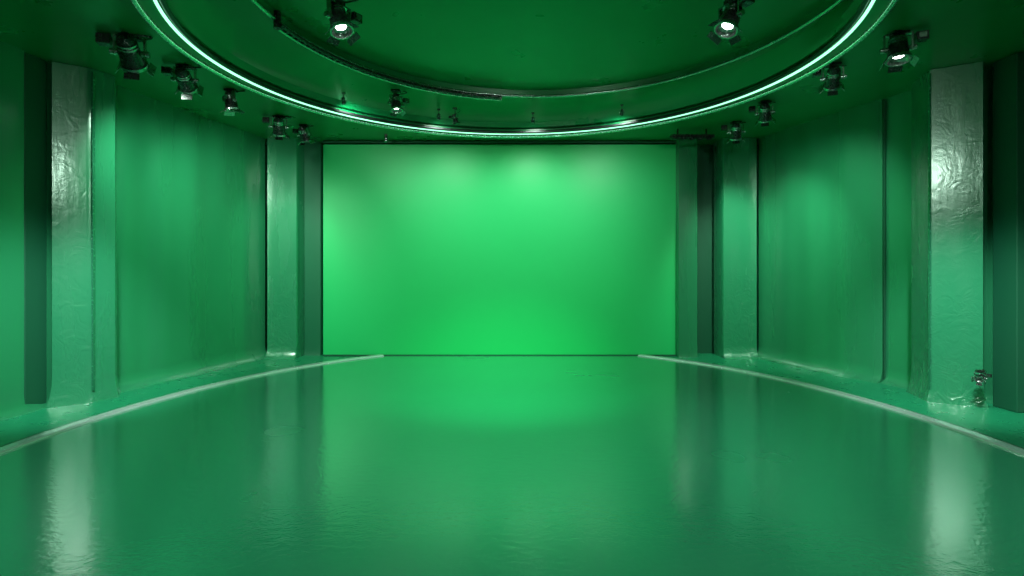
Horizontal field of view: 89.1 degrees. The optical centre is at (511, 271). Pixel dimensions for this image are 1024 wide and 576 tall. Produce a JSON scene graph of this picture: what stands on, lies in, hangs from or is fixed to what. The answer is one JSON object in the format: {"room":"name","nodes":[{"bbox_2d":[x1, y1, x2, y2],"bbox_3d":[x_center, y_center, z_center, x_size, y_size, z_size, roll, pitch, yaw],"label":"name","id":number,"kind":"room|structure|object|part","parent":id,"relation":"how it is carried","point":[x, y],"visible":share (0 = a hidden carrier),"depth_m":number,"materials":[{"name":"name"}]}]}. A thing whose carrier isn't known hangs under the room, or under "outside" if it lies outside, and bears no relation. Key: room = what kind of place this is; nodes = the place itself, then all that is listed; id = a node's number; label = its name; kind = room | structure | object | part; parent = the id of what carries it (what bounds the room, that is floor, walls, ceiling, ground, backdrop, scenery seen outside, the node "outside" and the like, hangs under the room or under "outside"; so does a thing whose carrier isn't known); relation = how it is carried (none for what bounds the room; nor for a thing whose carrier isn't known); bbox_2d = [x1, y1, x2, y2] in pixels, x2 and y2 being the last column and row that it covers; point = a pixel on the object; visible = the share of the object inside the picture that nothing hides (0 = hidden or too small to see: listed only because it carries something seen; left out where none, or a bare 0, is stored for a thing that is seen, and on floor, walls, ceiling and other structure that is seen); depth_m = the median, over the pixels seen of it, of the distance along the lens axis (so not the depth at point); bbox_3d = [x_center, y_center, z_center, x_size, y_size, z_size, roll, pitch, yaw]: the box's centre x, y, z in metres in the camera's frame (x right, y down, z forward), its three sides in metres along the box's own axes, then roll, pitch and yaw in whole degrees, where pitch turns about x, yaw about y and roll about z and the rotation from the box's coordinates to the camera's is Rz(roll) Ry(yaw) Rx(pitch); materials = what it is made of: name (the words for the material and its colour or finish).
{"room":"studio","nodes":[
{"label":"studio","id":0,"kind":"room"},
{"bbox_2d":[0,41,51,420],"bbox_3d":[-5.758,-0.450,1.700,0.415,4.100,9.609,0,0,1],"label":"wall","id":1,"kind":"structure","parent":0,"point":[12,402],"depth_m":5.77,"materials":[{"name":"green paint"}]},
{"bbox_2d":[24,52,45,403],"bbox_3d":[-5.560,-0.445,6.020,0.100,4.090,0.280,0,0,0],"label":"wall","id":2,"kind":"structure","parent":0,"point":[34,67],"depth_m":6.00,"materials":[{"name":"green paint"}]},
{"bbox_2d":[117,86,265,392],"bbox_3d":[-5.002,-0.450,8.124,0.278,4.100,3.320,0,0,14],"label":"wall","id":3,"kind":"structure","parent":0,"point":[191,186],"depth_m":8.01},
{"bbox_3d":[-5.002,-0.450,8.124,0.278,4.100,3.321,0,0,14],"label":"panel","id":4,"kind":"part","parent":3,"relation":"part of","materials":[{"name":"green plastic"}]},
{"bbox_2d":[0,353,1023,575],"bbox_3d":[0.000,1.694,3.700,12.600,0.212,13.800,0,0,0],"label":"floor","id":5,"kind":"structure","parent":0,"point":[384,465],"depth_m":4.04,"materials":[{"name":"green paint"}]},
{"bbox_2d":[46,61,120,407],"bbox_3d":[-5.333,-0.447,6.506,0.633,4.095,0.800,0,0,0],"label":"pilaster","id":6,"kind":"object","parent":5,"relation":"on","point":[84,100],"depth_m":6.33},
{"bbox_2d":[264,138,303,358],"bbox_3d":[-4.290,-0.450,9.820,0.580,4.100,0.600,0,0,0],"label":"column","id":7,"kind":"structure","parent":5,"relation":"on","point":[285,157],"depth_m":9.69,"materials":[{"name":"green paint"}]},
{"bbox_2d":[304,142,322,354],"bbox_3d":[-3.894,-0.450,10.095,0.444,4.100,0.210,0,0,0],"label":"column","id":8,"kind":"structure","parent":5,"relation":"on","point":[313,153],"depth_m":10.01,"materials":[{"name":"green paint"}]},
{"bbox_2d":[322,141,675,355],"bbox_3d":[-0.238,-0.446,9.930,6.721,4.088,0.140,0,0,0],"label":"screen","id":9,"kind":"object","parent":5,"relation":"on","point":[431,248],"visible":0.99,"depth_m":9.90,"materials":[{"name":"green fabric"}]},
{"bbox_3d":[-0.238,-2.470,9.900,6.721,0.040,0.080,0,0,0],"label":"header rail","id":10,"kind":"part","parent":9,"relation":"part of","materials":[{"name":"metal"}]},
{"bbox_3d":[-0.238,1.585,9.890,6.721,0.025,0.030,0,0,0],"label":"trim","id":11,"kind":"part","parent":9,"relation":"part of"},
{"bbox_2d":[0,354,1023,455],"bbox_3d":[-0.020,1.581,4.538,9.140,0.038,10.716,0,0,0],"label":"trim","id":12,"kind":"structure","parent":5,"relation":"on","point":[1012,448],"depth_m":6.11,"materials":[{"name":"silver metal"}]},
{"bbox_2d":[675,139,697,356],"bbox_3d":[3.312,-0.450,9.965,0.386,4.100,0.410,0,0,0],"label":"column","id":13,"kind":"structure","parent":5,"relation":"on","point":[686,150],"depth_m":9.79,"materials":[{"name":"green paint"}]},
{"bbox_2d":[714,138,759,358],"bbox_3d":[4.253,-0.450,9.820,0.654,4.100,0.600,0,0,0],"label":"column","id":14,"kind":"structure","parent":5,"relation":"on","point":[735,165],"depth_m":9.69,"materials":[{"name":"green paint"}]},
{"bbox_2d":[906,61,987,407],"bbox_3d":[5.484,-0.447,6.536,0.742,4.095,0.858,0,0,0],"label":"pilaster","id":15,"kind":"object","parent":5,"relation":"on","point":[947,102],"depth_m":6.33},
{"bbox_2d":[971,369,991,385],"bbox_3d":[5.401,1.215,5.981,0.204,0.177,0.156,0,0,0],"label":"lamp","id":16,"kind":"object","parent":15,"relation":"attached to","point":[979,378],"visible":1,"depth_m":5.97,"materials":[{"name":"metal"}]},
{"bbox_2d":[0,0,1023,144],"bbox_3d":[0.000,-2.800,3.700,12.600,0.600,13.800,0,0,0],"label":"ceiling","id":17,"kind":"structure","parent":0,"point":[522,47],"depth_m":6.52,"materials":[{"name":"green paint"}]},
{"bbox_2d":[95,32,156,79],"bbox_3d":[-4.086,-2.304,5.574,0.538,0.484,0.472,0,0,0],"label":"spotlight","id":18,"kind":"object","parent":17,"relation":"hanging from","point":[132,61],"visible":1,"depth_m":5.49,"materials":[{"name":"metal"}]},
{"bbox_2d":[161,64,203,99],"bbox_3d":[-3.988,-2.311,6.338,0.448,0.397,0.394,0,0,0],"label":"spotlight","id":19,"kind":"object","parent":17,"relation":"hanging from","point":[187,85],"visible":1,"depth_m":6.28,"materials":[{"name":"metal"}]},
{"bbox_2d":[221,88,244,115],"bbox_3d":[-3.868,-2.336,7.169,0.351,0.345,0.290,0,0,43],"label":"spotlight","id":20,"kind":"object","parent":17,"relation":"hanging from","point":[231,105],"visible":1,"depth_m":7.07,"materials":[{"name":"metal"}]},
{"bbox_2d":[262,115,291,139],"bbox_3d":[-3.764,-2.309,8.404,0.442,0.401,0.360,0,0,0],"label":"spotlight","id":21,"kind":"object","parent":17,"relation":"hanging from","point":[278,126],"visible":1,"depth_m":8.30,"materials":[{"name":"metal"}]},
{"bbox_2d":[293,124,314,144],"bbox_3d":[-3.543,-2.326,8.901,0.333,0.363,0.299,0,0,37],"label":"spotlight","id":22,"kind":"object","parent":17,"relation":"hanging from","point":[301,132],"visible":1,"depth_m":8.80,"materials":[{"name":"metal"}]},
{"bbox_2d":[324,0,361,46],"bbox_3d":[-1.714,-2.632,5.378,0.348,0.514,0.429,0,0,33],"label":"spotlight","id":23,"kind":"object","parent":17,"relation":"hanging from","point":[342,24],"visible":1,"depth_m":5.36,"materials":[{"name":"metal"}]},
{"bbox_2d":[340,92,346,103],"bbox_3d":[-2.500,-2.580,7.724,0.091,0.180,0.089,0,0,44],"label":"spotlight","id":24,"kind":"object","parent":17,"relation":"in","point":[343,100],"visible":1,"depth_m":7.71,"materials":[{"name":"metal"}]},
{"bbox_2d":[388,89,408,116],"bbox_3d":[-1.729,-2.579,7.891,0.306,0.377,0.314,0,0,0],"label":"spotlight","id":25,"kind":"object","parent":17,"relation":"hanging from","point":[396,108],"visible":1,"depth_m":7.88,"materials":[{"name":"metal"}]},
{"bbox_2d":[436,109,440,119],"bbox_3d":[-1.200,-2.579,8.520,0.085,0.181,0.084,0,0,38],"label":"spotlight","id":26,"kind":"object","parent":17,"relation":"in","point":[438,116],"visible":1,"depth_m":8.50,"materials":[{"name":"metal"}]},
{"bbox_2d":[449,107,459,124],"bbox_3d":[-0.923,-2.523,8.460,0.177,0.280,0.156,0,0,44],"label":"spotlight","id":27,"kind":"object","parent":17,"relation":"hanging from","point":[453,117],"visible":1,"depth_m":8.41,"materials":[{"name":"metal"}]},
{"bbox_2d":[130,0,897,137],"bbox_3d":[0.020,-2.438,5.850,7.292,0.105,6.892,0,0,0],"label":"ceiling light ring","id":28,"kind":"object","parent":17,"relation":"attached to","point":[869,15],"depth_m":6.71,"materials":[{"name":"metal"}]},
{"bbox_2d":[530,112,535,122],"bbox_3d":[0.352,-2.580,8.711,0.084,0.181,0.082,0,0,40],"label":"spotlight","id":29,"kind":"object","parent":17,"relation":"in","point":[532,113],"visible":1,"depth_m":8.69,"materials":[{"name":"metal"}]},
{"bbox_2d":[250,0,843,100],"bbox_3d":[0.350,-2.740,6.383,5.967,0.180,3.502,0,0,0],"label":"track","id":30,"kind":"object","parent":17,"relation":"attached to","point":[278,25],"visible":1,"depth_m":6.99,"materials":[{"name":"metal"}]},
{"bbox_2d":[619,104,624,115],"bbox_3d":[1.750,-2.579,8.298,0.085,0.181,0.085,0,0,-42],"label":"spotlight","id":31,"kind":"object","parent":17,"relation":"in","point":[621,112],"visible":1,"depth_m":8.28,"materials":[{"name":"metal"}]},
{"bbox_2d":[670,129,714,139],"bbox_3d":[3.150,-2.410,9.100,0.750,0.180,0.120,0,0,0],"label":"light","id":32,"kind":"object","parent":17,"relation":"attached to","point":[706,136],"visible":1,"depth_m":9.05,"materials":[{"name":"black metal"}]},
{"bbox_2d":[707,0,754,45],"bbox_3d":[2.223,-2.628,5.304,0.443,0.523,0.365,0,0,19],"label":"spotlight","id":33,"kind":"object","parent":17,"relation":"hanging from","point":[726,26],"visible":1,"depth_m":5.31,"materials":[{"name":"metal"}]},
{"bbox_2d":[721,121,745,143],"bbox_3d":[3.727,-2.316,8.719,0.371,0.386,0.333,0,0,41],"label":"spotlight","id":34,"kind":"object","parent":17,"relation":"hanging from","point":[735,136],"visible":1,"depth_m":8.61,"materials":[{"name":"metal"}]},
{"bbox_2d":[749,100,775,126],"bbox_3d":[3.716,-2.318,7.677,0.331,0.380,0.347,0,0,-37],"label":"spotlight","id":35,"kind":"object","parent":17,"relation":"hanging from","point":[764,113],"visible":1,"depth_m":7.59,"materials":[{"name":"metal"}]},
{"bbox_2d":[812,62,846,95],"bbox_3d":[3.859,-2.318,6.298,0.347,0.380,0.339,0,0,-38],"label":"spotlight","id":36,"kind":"object","parent":17,"relation":"hanging from","point":[832,83],"visible":0.99,"depth_m":6.23,"materials":[{"name":"metal"}]},
{"bbox_2d":[879,30,928,72],"bbox_3d":[4.064,-2.326,5.385,0.410,0.386,0.335,0,0,24],"label":"spotlight","id":37,"kind":"object","parent":17,"relation":"hanging from","point":[898,52],"visible":1,"depth_m":5.38,"materials":[{"name":"metal"}]},
{"bbox_2d":[265,145,758,352],"bbox_3d":[0.000,-0.450,10.300,10.600,4.100,0.150,0,0,0],"label":"wall","id":38,"kind":"structure","parent":0,"point":[705,152],"depth_m":10.23,"materials":[{"name":"green paint"}]},
{"bbox_2d":[758,99,883,382],"bbox_3d":[4.957,-0.450,8.616,0.310,4.100,2.357,0,0,-18],"label":"wall","id":39,"kind":"structure","parent":0,"point":[821,179],"depth_m":8.38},
{"bbox_3d":[4.957,-0.450,8.616,0.310,4.100,2.357,0,0,-18],"label":"panel","id":40,"kind":"part","parent":39,"relation":"part of","materials":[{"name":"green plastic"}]},
{"bbox_2d":[883,100,885,379],"bbox_3d":[5.365,-0.450,7.490,0.020,4.050,0.030,0,0,0],"label":"trim","id":41,"kind":"structure","parent":39,"relation":"attached to","point":[884,101],"depth_m":7.48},
{"bbox_2d":[881,90,910,388],"bbox_3d":[5.542,-0.450,6.999,0.504,4.100,1.061,0,0,0],"label":"panel","id":42,"kind":"object","parent":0,"point":[898,107],"depth_m":7.31,"materials":[{"name":"green paint"}]},
{"bbox_2d":[983,53,1023,412],"bbox_3d":[5.907,-0.450,1.699,0.520,4.100,9.619,0,0,0],"label":"wall","id":43,"kind":"structure","parent":0,"point":[1008,73],"depth_m":6.05,"materials":[{"name":"green paint"}]}
]}

